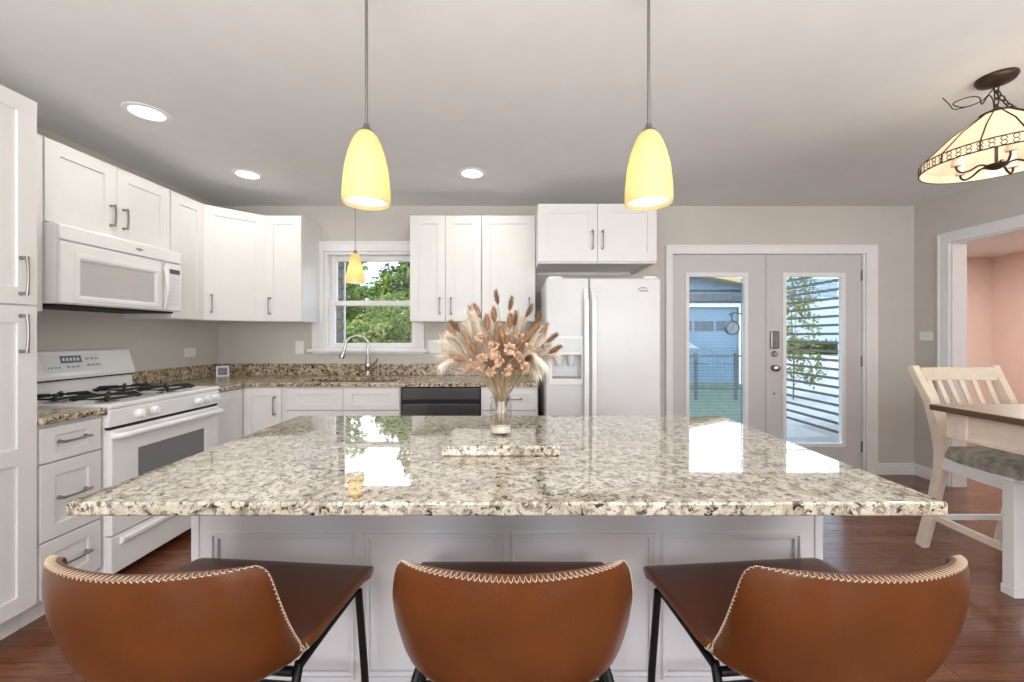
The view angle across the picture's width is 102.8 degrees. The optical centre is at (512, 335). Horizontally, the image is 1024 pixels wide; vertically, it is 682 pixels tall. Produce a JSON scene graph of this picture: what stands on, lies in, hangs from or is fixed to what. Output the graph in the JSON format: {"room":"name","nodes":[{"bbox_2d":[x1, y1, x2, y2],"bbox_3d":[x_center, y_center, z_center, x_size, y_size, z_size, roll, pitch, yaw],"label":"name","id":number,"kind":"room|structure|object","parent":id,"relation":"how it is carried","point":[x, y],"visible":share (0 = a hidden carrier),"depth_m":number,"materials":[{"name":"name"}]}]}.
{"room":"kitchen","nodes":[
{"label":"kitchen","id":0,"kind":"room"},
{"bbox_2d":[37,126,218,370],"bbox_3d":[-2.737,0.037,0.207,0.115,2.445,7.045,0,0,0],"label":"wall","id":1,"kind":"structure","parent":0,"point":[151,344],"depth_m":2.89,"materials":[{"name":"beige paint"}]},
{"bbox_2d":[33,133,42,311],"bbox_3d":[-2.497,-0.562,1.903,0.367,0.885,0.287,0,0,0],"label":"upper cabinet","id":2,"kind":"object","parent":1,"relation":"attached to","point":[39,305],"visible":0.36,"depth_m":2.03,"materials":[{"name":"white paint"}]},
{"bbox_2d":[43,137,169,250],"bbox_3d":[-2.497,-0.791,2.428,0.367,0.427,0.755,0,0,0],"label":"upper cabinet","id":3,"kind":"object","parent":1,"relation":"attached to","point":[81,190],"visible":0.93,"depth_m":2.35,"materials":[{"name":"white paint"}]},
{"bbox_2d":[43,222,180,313],"bbox_3d":[-2.453,-0.362,2.428,0.454,0.420,0.753,0,0,0],"label":"microwave oven","id":4,"kind":"object","parent":3,"relation":"attached to","point":[84,270],"visible":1,"depth_m":2.29,"materials":[{"name":"white plastic"}]},
{"bbox_2d":[123,190,203,319],"bbox_3d":[-2.515,-0.562,2.962,0.330,0.885,0.309,0,0,0],"label":"upper cabinet","id":5,"kind":"object","parent":1,"relation":"attached to","point":[186,214],"visible":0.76,"depth_m":2.97,"materials":[{"name":"white paint"}]},
{"bbox_2d":[132,364,219,383],"bbox_3d":[-2.670,0.303,3.280,0.020,0.104,0.900,0,0,0],"label":"backsplash","id":6,"kind":"structure","parent":1,"relation":"attached to","point":[156,376],"depth_m":3.20,"materials":[{"name":"brown stone"}]},
{"bbox_2d":[184,348,195,356],"bbox_3d":[-2.675,0.135,3.390,0.010,0.075,0.118,0,0,0],"label":"electrical outlet","id":7,"kind":"object","parent":1,"relation":"attached to","point":[188,352],"visible":1,"depth_m":3.38,"materials":[{"name":"white plastic"}]},
{"bbox_2d":[0,0,1023,256],"bbox_3d":[2.252,-1.260,1.468,10.095,0.150,9.565,0,0,0],"label":"ceiling","id":8,"kind":"structure","parent":0,"point":[753,102],"depth_m":1.97,"materials":[{"name":"paint"}]},
{"bbox_2d":[120,102,171,122],"bbox_3d":[-1.941,-1.182,2.170,0.206,0.006,0.206,0,0,0],"label":"recessed light","id":9,"kind":"object","parent":8,"relation":"in","point":[139,110],"visible":1,"depth_m":2.16,"materials":[{"name":"white paint"}]},
{"bbox_2d":[128,105,165,120],"bbox_3d":[-1.941,-1.183,2.170,0.154,0.002,0.154,0,0,0],"label":"diffuser","id":10,"kind":"object","parent":9,"relation":"attached to","point":[151,113],"depth_m":2.16,"materials":[{"name":"white plastic"}]},
{"bbox_2d":[231,169,263,179],"bbox_3d":[-1.946,-1.182,3.000,0.206,0.006,0.206,0,0,0],"label":"recessed light","id":11,"kind":"object","parent":8,"relation":"in","point":[242,173],"visible":1,"depth_m":2.99,"materials":[{"name":"white paint"}]},
{"bbox_2d":[235,171,259,178],"bbox_3d":[-1.946,-1.183,3.000,0.154,0.002,0.154,0,0,0],"label":"diffuser","id":12,"kind":"object","parent":11,"relation":"attached to","point":[242,174],"depth_m":2.99,"materials":[{"name":"white plastic"}]},
{"bbox_2d":[345,209,364,283],"bbox_3d":[-1.323,-0.815,3.430,0.155,0.740,0.155,0,0,0],"label":"pendant lamp","id":13,"kind":"object","parent":8,"relation":"hanging from","point":[354,274],"visible":0.86,"depth_m":3.39,"materials":[{"name":"yellow glass"}]},
{"bbox_2d":[341,0,390,210],"bbox_3d":[-0.482,-0.810,1.345,0.153,0.750,0.153,0,0,0],"label":"pendant lamp","id":14,"kind":"object","parent":8,"relation":"hanging from","point":[365,178],"visible":1,"depth_m":1.30,"materials":[{"name":"yellow glass"}]},
{"bbox_2d":[344,196,387,206],"bbox_3d":[-0.482,-0.449,1.345,0.142,0.004,0.142,0,0,0],"label":"diffuser","id":15,"kind":"object","parent":14,"relation":"attached to","point":[351,201],"depth_m":1.36,"materials":[{"name":"white glass"}]},
{"bbox_2d":[458,168,485,178],"bbox_3d":[-0.298,-1.182,2.980,0.206,0.006,0.206,0,0,0],"label":"recessed light","id":16,"kind":"object","parent":8,"relation":"in","point":[472,173],"visible":1,"depth_m":2.98,"materials":[{"name":"white paint"}]},
{"bbox_2d":[462,170,482,177],"bbox_3d":[-0.298,-1.183,2.980,0.154,0.002,0.154,0,0,0],"label":"diffuser","id":17,"kind":"object","parent":16,"relation":"attached to","point":[465,173],"depth_m":2.98,"materials":[{"name":"white plastic"}]},
{"bbox_2d":[625,0,673,210],"bbox_3d":[0.446,-0.810,1.345,0.153,0.750,0.153,0,0,0],"label":"pendant lamp","id":18,"kind":"object","parent":8,"relation":"hanging from","point":[649,180],"visible":1,"depth_m":1.30,"materials":[{"name":"yellow glass"}]},
{"bbox_2d":[627,196,670,206],"bbox_3d":[0.446,-0.449,1.345,0.142,0.004,0.142,0,0,0],"label":"diffuser","id":19,"kind":"object","parent":18,"relation":"attached to","point":[632,201],"depth_m":1.36,"materials":[{"name":"white glass"}]},
{"bbox_2d":[918,67,1023,183],"bbox_3d":[2.210,-0.971,1.870,0.513,0.429,0.513,0,0,0],"label":"dining chandelier","id":20,"kind":"object","parent":8,"relation":"hanging from","point":[991,146],"visible":1,"depth_m":1.87,"materials":[{"name":"beige glass"}]},
{"bbox_2d":[0,442,1023,681],"bbox_3d":[2.252,1.320,1.468,10.095,0.120,9.565,0,0,0],"label":"floor","id":21,"kind":"structure","parent":0,"point":[989,646],"depth_m":2.22,"materials":[{"name":"red wood"}]},
{"bbox_2d":[0,84,36,639],"bbox_3d":[-2.331,0.125,1.528,0.655,2.270,0.457,0,0,0],"label":"pantry cabinet","id":22,"kind":"object","parent":21,"relation":"on","point":[18,113],"visible":1,"depth_m":1.69,"materials":[{"name":"white paint"}]},
{"bbox_2d":[19,415,100,628],"bbox_3d":[-2.331,0.823,1.896,0.655,0.874,0.272,0,0,0],"label":"base cabinet","id":23,"kind":"object","parent":21,"relation":"on","point":[68,454],"visible":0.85,"depth_m":1.87,"materials":[{"name":"white paint"}]},
{"bbox_2d":[37,407,106,424],"bbox_3d":[-2.350,0.370,1.898,0.660,0.030,0.276,0,0,0],"label":"countertop","id":24,"kind":"structure","parent":23,"relation":"on","point":[45,415],"depth_m":1.91,"materials":[{"name":"brown stone"}]},
{"bbox_2d":[37,348,224,573],"bbox_3d":[-2.312,0.672,2.419,0.726,1.177,0.761,0,0,0],"label":"gas range","id":25,"kind":"object","parent":21,"relation":"on","point":[146,427],"visible":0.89,"depth_m":2.31,"materials":[{"name":"white metal"}]},
{"bbox_2d":[37,386,218,414],"bbox_3d":[-2.329,0.371,2.419,0.642,0.058,0.758,0,0,0],"label":"cooktop","id":26,"kind":"object","parent":25,"relation":"in","point":[149,399],"depth_m":2.32,"materials":[{"name":"white metal"}]},
{"bbox_2d":[41,555,373,681],"bbox_3d":[-0.638,0.826,0.898,0.518,0.868,0.485,0,0,5],"label":"bar stool","id":27,"kind":"object","parent":21,"relation":"on","point":[209,619],"visible":1,"depth_m":0.69,"materials":[{"name":"brown leather"}]},
{"bbox_2d":[216,387,287,445],"bbox_3d":[-2.189,0.823,3.256,0.938,0.874,0.903,0,0,0],"label":"base cabinet","id":28,"kind":"object","parent":21,"relation":"on","point":[248,410],"visible":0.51,"depth_m":3.09,"materials":[{"name":"white paint"}]},
{"bbox_2d":[151,375,538,391],"bbox_3d":[-1.240,0.370,3.268,2.880,0.030,0.924,0,0,0],"label":"countertop","id":29,"kind":"structure","parent":28,"relation":"on","point":[231,382],"depth_m":3.19,"materials":[{"name":"brown stone"}]},
{"bbox_2d":[216,366,228,376],"bbox_3d":[-2.520,0.307,3.550,0.094,0.094,0.024,0,0,-35],"label":"clock","id":30,"kind":"object","parent":29,"relation":"on","point":[221,371],"visible":1,"depth_m":3.54,"materials":[{"name":"white plastic"}]},
{"bbox_2d":[317,381,393,381],"bbox_3d":[-1.295,0.480,3.355,0.744,0.189,0.344,0,0,0],"label":"sink","id":31,"kind":"object","parent":29,"relation":"in","point":[317,381],"visible":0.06,"depth_m":3.52,"materials":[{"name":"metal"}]},
{"bbox_2d":[317,381,360,381],"bbox_3d":[-1.488,0.480,3.355,0.357,0.189,0.344,0,0,0],"label":"basin","id":32,"kind":"object","parent":31,"relation":"in","point":[317,381],"depth_m":3.52,"materials":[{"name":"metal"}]},
{"bbox_2d":[362,381,393,381],"bbox_3d":[-1.101,0.480,3.355,0.357,0.189,0.344,0,0,0],"label":"basin","id":33,"kind":"object","parent":31,"relation":"in","point":[362,381],"depth_m":3.52,"materials":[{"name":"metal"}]},
{"bbox_2d":[339,334,377,376],"bbox_3d":[-1.344,0.168,3.558,0.314,0.374,0.087,0,0,-24],"label":"kitchen faucet","id":34,"kind":"object","parent":29,"relation":"on","point":[368,364],"visible":1,"depth_m":3.58,"materials":[{"name":"metal"}]},
{"bbox_2d":[287,381,401,419],"bbox_3d":[-1.285,0.823,3.381,0.860,0.874,0.655,0,0,0],"label":"base cabinet","id":35,"kind":"object","parent":21,"relation":"on","point":[301,401],"visible":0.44,"depth_m":3.09,"materials":[{"name":"white paint"}]},
{"bbox_2d":[401,387,480,415],"bbox_3d":[-0.549,0.824,3.399,0.606,0.872,0.602,0,0,0],"label":"dishwasher","id":36,"kind":"object","parent":21,"relation":"on","point":[416,401],"visible":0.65,"depth_m":3.10,"materials":[{"name":"metal"}]},
{"bbox_2d":[191,516,822,681],"bbox_3d":[-0.017,0.823,1.482,1.834,0.874,0.637,0,0,0],"label":"kitchen island","id":37,"kind":"object","parent":21,"relation":"on","point":[379,542],"visible":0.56,"depth_m":1.18,"materials":[{"name":"paint"}]},
{"bbox_2d":[66,416,947,515],"bbox_3d":[-0.013,0.370,1.349,1.886,0.030,0.953,0,0,0],"label":"island countertop","id":38,"kind":"structure","parent":37,"relation":"on","point":[299,465],"depth_m":1.03,"materials":[{"name":"beige stone"}]},
{"bbox_2d":[442,424,559,455],"bbox_3d":[-0.036,0.339,1.360,0.349,0.030,0.310,0,0,0],"label":"board","id":39,"kind":"object","parent":38,"relation":"on","point":[464,439],"visible":0.96,"depth_m":1.26,"materials":[{"name":"beige stone"}]},
{"bbox_2d":[491,398,510,432],"bbox_3d":[-0.040,0.261,1.360,0.074,0.125,0.074,0,0,0],"label":"glass jar","id":40,"kind":"object","parent":39,"relation":"on","point":[494,428],"visible":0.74,"depth_m":1.33,"materials":[{"name":"glass"}]},
{"bbox_2d":[434,288,563,425],"bbox_3d":[-0.044,0.068,1.339,0.476,0.454,0.211,0,0,3],"label":"bouquet","id":41,"kind":"object","parent":40,"relation":"in","point":[522,354],"visible":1,"depth_m":1.32,"materials":[{"name":"beige plant"}]},
{"bbox_2d":[481,387,537,415],"bbox_3d":[-0.027,0.823,3.381,0.432,0.874,0.655,0,0,0],"label":"base cabinet","id":42,"kind":"object","parent":21,"relation":"on","point":[522,401],"visible":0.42,"depth_m":3.09,"materials":[{"name":"white paint"}]},
{"bbox_2d":[391,560,632,681],"bbox_3d":[-0.001,0.826,0.898,0.518,0.868,0.485,0,0,0],"label":"bar stool","id":43,"kind":"object","parent":21,"relation":"on","point":[473,621],"visible":1,"depth_m":0.68,"materials":[{"name":"brown leather"}]},
{"bbox_2d":[539,276,659,415],"bbox_3d":[0.648,0.404,3.279,0.824,1.672,0.822,0,0,0],"label":"refrigerator","id":44,"kind":"object","parent":21,"relation":"on","point":[608,329],"visible":0.65,"depth_m":2.92,"materials":[{"name":"white metal"}]},
{"bbox_2d":[643,555,969,681],"bbox_3d":[0.613,0.826,0.898,0.518,0.868,0.485,0,0,-5],"label":"bar stool","id":45,"kind":"object","parent":21,"relation":"on","point":[795,619],"visible":1,"depth_m":0.69,"materials":[{"name":"brown leather"}]},
{"bbox_2d":[907,365,1023,597],"bbox_3d":[2.690,0.721,2.238,0.570,1.083,0.556,0,0,0],"label":"dining chair","id":46,"kind":"object","parent":21,"relation":"on","point":[1004,470],"visible":0.72,"depth_m":2.30,"materials":[{"name":"beige wood"}]},
{"bbox_2d":[944,446,1023,480],"bbox_3d":[2.690,0.657,2.165,0.523,0.081,0.410,0,0,0],"label":"seat cushion","id":47,"kind":"object","parent":46,"relation":"on","point":[995,463],"depth_m":2.13,"materials":[{"name":"grey fabric"}]},
{"bbox_2d":[929,404,1023,454],"bbox_3d":[2.850,0.801,1.500,1.424,0.906,1.204,0,0,0],"label":"dining table","id":48,"kind":"object","parent":21,"relation":"on","point":[996,426],"visible":1,"depth_m":1.90,"materials":[{"name":"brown wood"}]},
{"bbox_2d":[219,206,913,462],"bbox_3d":[0.490,0.037,3.788,6.570,2.445,0.115,0,0,0],"label":"wall","id":49,"kind":"structure","parent":0,"point":[891,228],"depth_m":3.73,"materials":[{"name":"beige paint"}]},
{"bbox_2d":[167,204,280,322],"bbox_3d":[-2.370,-0.562,3.420,0.621,0.885,0.621,0,0,0],"label":"upper cabinet","id":50,"kind":"object","parent":49,"relation":"attached to","point":[234,240],"visible":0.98,"depth_m":3.25,"materials":[{"name":"white paint"}]},
{"bbox_2d":[265,216,319,322],"bbox_3d":[-1.913,-0.562,3.547,0.310,0.885,0.367,0,0,0],"label":"upper cabinet","id":51,"kind":"object","parent":49,"relation":"attached to","point":[291,242],"visible":1,"depth_m":3.41,"materials":[{"name":"white paint"}]},
{"bbox_2d":[295,341,303,353],"bbox_3d":[-1.945,0.105,3.725,0.075,0.118,0.010,0,0,0],"label":"light switch","id":52,"kind":"object","parent":49,"relation":"attached to","point":[299,345],"visible":1,"depth_m":3.72,"materials":[{"name":"white plastic"}]},
{"bbox_2d":[307,241,427,353],"bbox_3d":[-1.315,-0.347,3.765,1.090,1.025,0.170,0,0,0],"label":"window","id":53,"kind":"structure","parent":49,"relation":"in","point":[331,253],"depth_m":3.73,"materials":[{"name":"white paint"}]},
{"bbox_2d":[220,364,532,374],"bbox_3d":[-1.230,0.303,3.720,2.860,0.104,0.020,0,0,0],"label":"backsplash","id":54,"kind":"structure","parent":49,"relation":"attached to","point":[234,369],"depth_m":3.71,"materials":[{"name":"brown stone"}]},
{"bbox_2d":[428,340,440,352],"bbox_3d":[-0.715,0.095,3.725,0.120,0.118,0.010,0,0,0],"label":"light switch","id":55,"kind":"object","parent":49,"relation":"attached to","point":[432,347],"visible":0.77,"depth_m":3.72,"materials":[{"name":"white plastic"}]},
{"bbox_2d":[410,216,481,322],"bbox_3d":[-0.561,-0.562,3.547,0.598,0.885,0.367,0,0,0],"label":"upper cabinet","id":56,"kind":"object","parent":49,"relation":"attached to","point":[446,251],"visible":0.94,"depth_m":3.40,"materials":[{"name":"white paint"}]},
{"bbox_2d":[482,216,534,322],"bbox_3d":[-0.036,-0.562,3.547,0.447,0.885,0.367,0,0,0],"label":"upper cabinet","id":57,"kind":"object","parent":49,"relation":"attached to","point":[508,242],"visible":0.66,"depth_m":3.41,"materials":[{"name":"white paint"}]},
{"bbox_2d":[535,204,656,274],"bbox_3d":[0.642,-0.782,3.402,0.907,0.455,0.657,0,0,0],"label":"upper cabinet","id":58,"kind":"object","parent":49,"relation":"attached to","point":[571,239],"visible":0.96,"depth_m":3.12,"materials":[{"name":"white paint"}]},
{"bbox_2d":[689,278,741,423],"bbox_3d":[1.865,0.220,3.776,0.499,1.510,0.013,0,0,0],"label":"glass pane","id":59,"kind":"object","parent":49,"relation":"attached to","point":[741,278],"depth_m":3.77,"materials":[{"name":"clear glass"}]},
{"bbox_2d":[665,245,877,474],"bbox_3d":[2.349,0.216,3.765,1.922,2.088,0.159,0,0,0],"label":"door","id":60,"kind":"structure","parent":49,"relation":"in","point":[764,270],"depth_m":3.75,"materials":[{"name":"white paint"}]},
{"bbox_2d":[787,280,837,299],"bbox_3d":[2.749,-0.435,3.776,0.493,0.200,0.012,0,0,0],"label":"blind","id":61,"kind":"object","parent":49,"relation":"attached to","point":[787,280],"depth_m":3.77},
{"bbox_2d":[878,463,914,474],"bbox_3d":[3.486,1.209,3.722,0.348,0.102,0.016,0,0,0],"label":"baseboard","id":62,"kind":"structure","parent":49,"relation":"attached to","point":[883,468],"depth_m":3.71,"materials":[{"name":"white paint"}]},
{"bbox_2d":[838,252,1023,418],"bbox_3d":[5.537,0.037,3.685,3.525,2.445,5.170,0,0,0],"label":"wall","id":63,"kind":"structure","parent":0,"point":[995,285],"depth_m":6.09,"materials":[{"name":"paint"}]},
{"bbox_2d":[914,172,1023,468],"bbox_3d":[3.717,0.037,0.207,0.115,2.445,7.045,0,0,0],"label":"wall","id":64,"kind":"structure","parent":0,"point":[1001,198],"depth_m":3.57,"materials":[{"name":"beige paint"}]},
{"bbox_2d":[914,464,931,479],"bbox_3d":[3.652,1.209,0.257,0.016,0.102,6.914,0,0,0],"label":"baseboard","id":65,"kind":"structure","parent":64,"relation":"attached to","point":[919,470],"depth_m":3.64,"materials":[{"name":"white paint"}]},
{"bbox_2d":[920,332,933,339],"bbox_3d":[3.655,0.000,3.615,0.010,0.075,0.118,0,0,0],"label":"light switch","id":66,"kind":"object","parent":64,"relation":"attached to","point":[923,335],"visible":1,"depth_m":3.61,"materials":[{"name":"white plastic"}]},
{"bbox_2d":[922,334,929,337],"bbox_3d":[3.653,0.000,3.615,0.004,0.034,0.068,0,0,0],"label":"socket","id":67,"kind":"object","parent":66,"relation":"attached to","point":[923,335],"depth_m":3.62,"materials":[{"name":"white plastic"}]},
{"bbox_2d":[937,214,1023,486],"bbox_3d":[3.714,0.196,2.710,0.162,2.128,1.596,0,0,0],"label":"trim","id":68,"kind":"structure","parent":64,"relation":"attached to","point":[951,257],"depth_m":3.40,"materials":[{"name":"white paint"}]},
{"label":"outside","id":69,"kind":"structure","parent":0,"visible":0},
{"bbox_2d":[787,354,838,424],"bbox_3d":[13.000,1.389,18.600,18.000,0.019,24.800,0,0,0],"label":"driveway","id":70,"kind":"structure","parent":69,"point":[830,364],"depth_m":9.33,"materials":[{"name":"concrete"}]},
{"bbox_2d":[787,277,827,399],"bbox_3d":[6.155,0.013,8.899,1.355,2.776,1.008,0,0,0],"label":"leafy tree","id":71,"kind":"object","parent":70,"relation":"on","point":[793,337],"visible":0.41,"depth_m":8.76,"materials":[{"name":"green plant"}]},
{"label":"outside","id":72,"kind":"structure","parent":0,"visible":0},
{"bbox_2d":[689,353,837,423],"bbox_3d":[6.000,1.470,21.922,40.000,0.140,36.155,0,0,0],"label":"lawn","id":73,"kind":"structure","parent":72,"point":[691,396],"depth_m":8.74,"materials":[{"name":"green plant"}]},
{"bbox_2d":[336,262,345,342],"bbox_3d":[-2.235,0.035,4.085,0.930,2.730,0.480,0,0,0],"label":"house wing","id":74,"kind":"object","parent":73,"relation":"on","point":[340,310],"visible":0.11,"depth_m":4.26,"materials":[{"name":"beige"}]},
{"bbox_2d":[346,262,368,329],"bbox_3d":[-3.729,-0.325,9.204,1.024,3.454,0.918,0,0,0],"label":"leafy tree","id":75,"kind":"object","parent":73,"relation":"on","point":[349,292],"visible":0.2,"depth_m":9.18,"materials":[{"name":"green plant"}]},
{"bbox_2d":[349,283,402,331],"bbox_3d":[-5.187,-0.300,14.303,2.832,3.405,2.461,0,0,-45],"label":"leafy tree","id":76,"kind":"object","parent":73,"relation":"on","point":[366,288],"visible":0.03,"depth_m":13.72,"materials":[{"name":"green plant"}]},
{"bbox_2d":[346,291,411,342],"bbox_3d":[-2.555,0.293,7.182,1.866,2.218,1.289,0,0,0],"label":"shrub","id":77,"kind":"object","parent":73,"relation":"on","point":[380,325],"visible":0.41,"depth_m":7.05,"materials":[{"name":"green plant"}]},
{"bbox_2d":[367,333,411,342],"bbox_3d":[-4.130,0.620,12.430,4.940,1.560,0.060,0,0,0],"label":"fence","id":78,"kind":"object","parent":73,"relation":"on","point":[374,333],"visible":0.02,"depth_m":12.40,"materials":[{"name":"wood"}]},
{"bbox_2d":[368,262,411,342],"bbox_3d":[-2.321,-0.599,9.116,1.775,4.003,1.600,0,0,0],"label":"leafy tree","id":79,"kind":"object","parent":73,"relation":"on","point":[400,280],"visible":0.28,"depth_m":8.82,"materials":[{"name":"green plant"}]},
{"bbox_2d":[689,353,742,399],"bbox_3d":[4.335,0.890,9.000,1.930,1.020,0.060,0,0,0],"label":"metal fence","id":80,"kind":"object","parent":73,"relation":"on","point":[695,355],"visible":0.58,"depth_m":8.99,"materials":[{"name":"grey metal"}]},
{"bbox_2d":[689,277,797,383],"bbox_3d":[4.870,-0.280,14.338,6.522,3.359,5.325,0,0,0],"label":"garage","id":81,"kind":"structure","parent":73,"relation":"on","point":[697,298],"depth_m":12.06,"materials":[{"name":"blue"}]},
{"bbox_2d":[787,338,837,353],"bbox_3d":[8.969,0.870,32.009,42.618,1.614,2.668,0,0,0],"label":"hedge","id":82,"kind":"object","parent":73,"relation":"on","point":[808,346],"visible":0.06,"depth_m":31.25,"materials":[{"name":"green plant"}]},
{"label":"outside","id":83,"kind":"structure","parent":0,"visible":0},
{"bbox_2d":[787,425,838,442],"bbox_3d":[3.100,1.345,4.872,3.800,0.110,2.055,0,0,0],"label":"ground porch","id":84,"kind":"structure","parent":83,"point":[795,433],"depth_m":5.36,"materials":[{"name":"concrete"}]},
{"bbox_2d":[787,277,838,433],"bbox_3d":[4.030,0.190,5.495,0.080,2.200,2.150,0,0,0],"label":"slatted screen","id":85,"kind":"object","parent":84,"relation":"on","point":[800,278],"visible":0.19,"depth_m":5.47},
{"bbox_3d":[2.780,-0.005,4.620,0.130,2.590,0.130,0,0,0],"label":"porch post","id":86,"kind":"object","parent":84,"relation":"on","visible":0},
{"bbox_2d":[724,312,742,334],"bbox_3d":[2.554,-0.081,4.598,0.345,0.382,0.044,0,0,0],"label":"clock","id":87,"kind":"object","parent":86,"relation":"attached to","point":[731,323],"visible":0.84,"depth_m":4.58,"materials":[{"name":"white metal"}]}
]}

